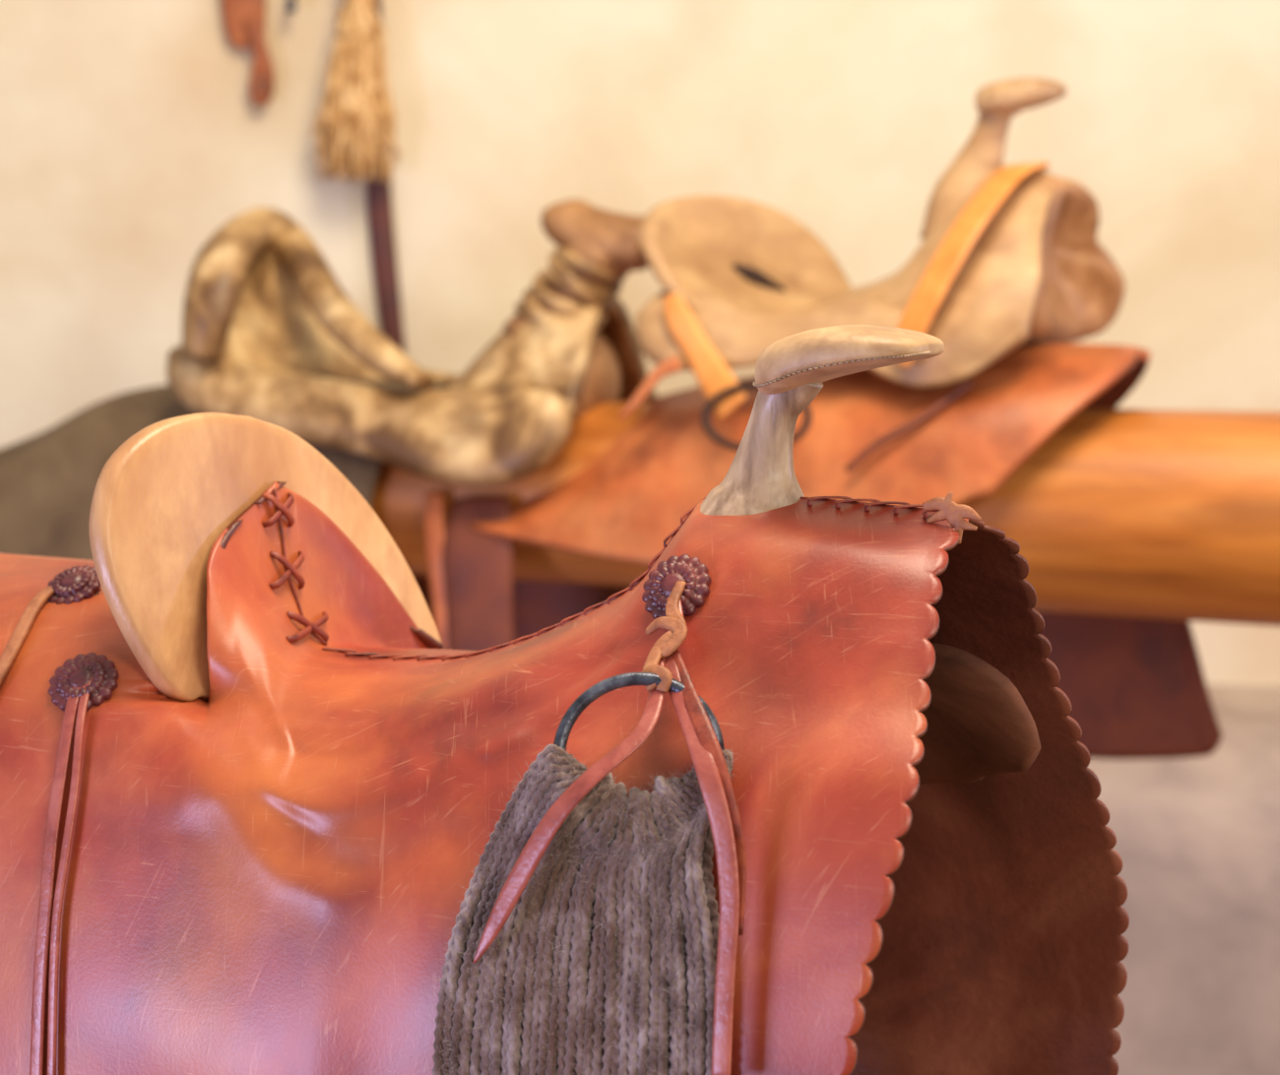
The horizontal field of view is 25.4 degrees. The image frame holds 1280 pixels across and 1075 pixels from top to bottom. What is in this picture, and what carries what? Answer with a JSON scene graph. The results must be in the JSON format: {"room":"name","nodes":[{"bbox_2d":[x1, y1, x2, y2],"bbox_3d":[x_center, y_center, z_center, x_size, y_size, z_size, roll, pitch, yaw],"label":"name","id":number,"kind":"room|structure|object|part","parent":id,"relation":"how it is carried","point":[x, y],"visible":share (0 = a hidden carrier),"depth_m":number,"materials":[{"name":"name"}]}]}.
{"room":"tack room","nodes":[
{"label":"tack room","id":0,"kind":"room"},
{"bbox_2d":[0,0,1279,686],"bbox_3d":[0.000,-0.577,3.579,10.000,3.200,0.001,0,6,0],"label":"wall","id":1,"kind":"structure","parent":0,"point":[132,131],"depth_m":3.59,"materials":[{"name":"paint"}]},
{"bbox_2d":[221,0,274,106],"bbox_3d":[-0.495,-0.684,3.542,0.056,0.291,0.058,-5,8,-39],"label":"leather strap","id":2,"kind":"object","parent":1,"relation":"hanging from","point":[244,21],"visible":1,"depth_m":3.55,"materials":[{"name":"leather"}]},
{"bbox_2d":[285,0,297,13],"bbox_3d":[-0.435,-0.670,3.545,0.014,0.038,0.056,-1,6,-8],"label":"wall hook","id":3,"kind":"object","parent":1,"relation":"attached to","point":[291,6],"visible":1,"depth_m":3.52,"materials":[{"name":"metal"}]},
{"bbox_2d":[311,0,401,183],"bbox_3d":[-0.354,-0.636,3.507,0.097,0.395,0.104,-5,8,-38],"label":"tassel","id":4,"kind":"object","parent":1,"relation":"hanging from","point":[356,114],"visible":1,"depth_m":3.49,"materials":[{"name":"fabric"}]},
{"bbox_2d":[365,0,405,353],"bbox_3d":[-0.324,-0.542,3.568,0.055,0.626,0.031,0,6,0],"label":"strap","id":5,"kind":"object","parent":1,"relation":"hanging from","point":[380,218],"visible":0.6,"depth_m":3.58,"materials":[{"name":"leather"}]},
{"bbox_2d":[1088,684,1279,1074],"bbox_3d":[0.000,0.619,3.529,10.000,0.832,0.351,0,6,0],"label":"floor","id":6,"kind":"structure","parent":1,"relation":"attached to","point":[1197,845],"depth_m":3.35,"materials":[{"name":"beige concrete"}]},
{"label":"floor","id":7,"kind":"structure","parent":0,"visible":0},
{"bbox_2d":[371,401,1279,627],"bbox_3d":[0.422,0.491,2.731,2.150,1.253,0.210,2,6,22],"label":"wooden log","id":8,"kind":"object","parent":7,"relation":"on","point":[1157,514],"visible":0.23,"depth_m":2.59,"materials":[{"name":"brown wood"}]},
{"bbox_2d":[0,379,451,560],"bbox_3d":[-0.474,0.029,3.051,0.597,0.406,0.306,2,6,21],"label":"blanket","id":9,"kind":"object","parent":8,"relation":"on","point":[48,479],"visible":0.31,"depth_m":2.97,"materials":[{"name":"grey fabric"}]},
{"bbox_2d":[166,198,658,486],"bbox_3d":[-0.210,-0.206,2.914,0.501,0.278,0.310,2,6,21],"label":"saddle","id":10,"kind":"object","parent":8,"relation":"on","point":[270,329],"visible":0.94,"depth_m":2.82,"materials":[{"name":"beige leather"}]},
{"bbox_2d":[412,77,1222,759],"bbox_3d":[0.088,-0.109,2.796,0.923,0.668,0.329,2,6,22],"label":"saddle","id":11,"kind":"object","parent":8,"relation":"on","point":[1010,269],"visible":0.82,"depth_m":2.69,"materials":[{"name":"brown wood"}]},
{"bbox_3d":[0.181,-0.214,2.756,0.080,0.059,0.180,2,6,22],"label":"seat","id":12,"kind":"part","parent":11,"relation":"part of","materials":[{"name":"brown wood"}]},
{"bbox_3d":[-0.262,0.684,1.677,0.727,1.088,0.475,0,6,0],"label":"stand","id":13,"kind":"object","parent":7,"relation":"on","visible":0},
{"bbox_2d":[0,324,1129,1074],"bbox_3d":[-0.118,0.138,1.538,0.691,0.511,0.382,3,7,27],"label":"saddle","id":14,"kind":"object","parent":13,"relation":"on","point":[814,791],"visible":1,"depth_m":1.41,"materials":[{"name":"brown leather"}]}
]}

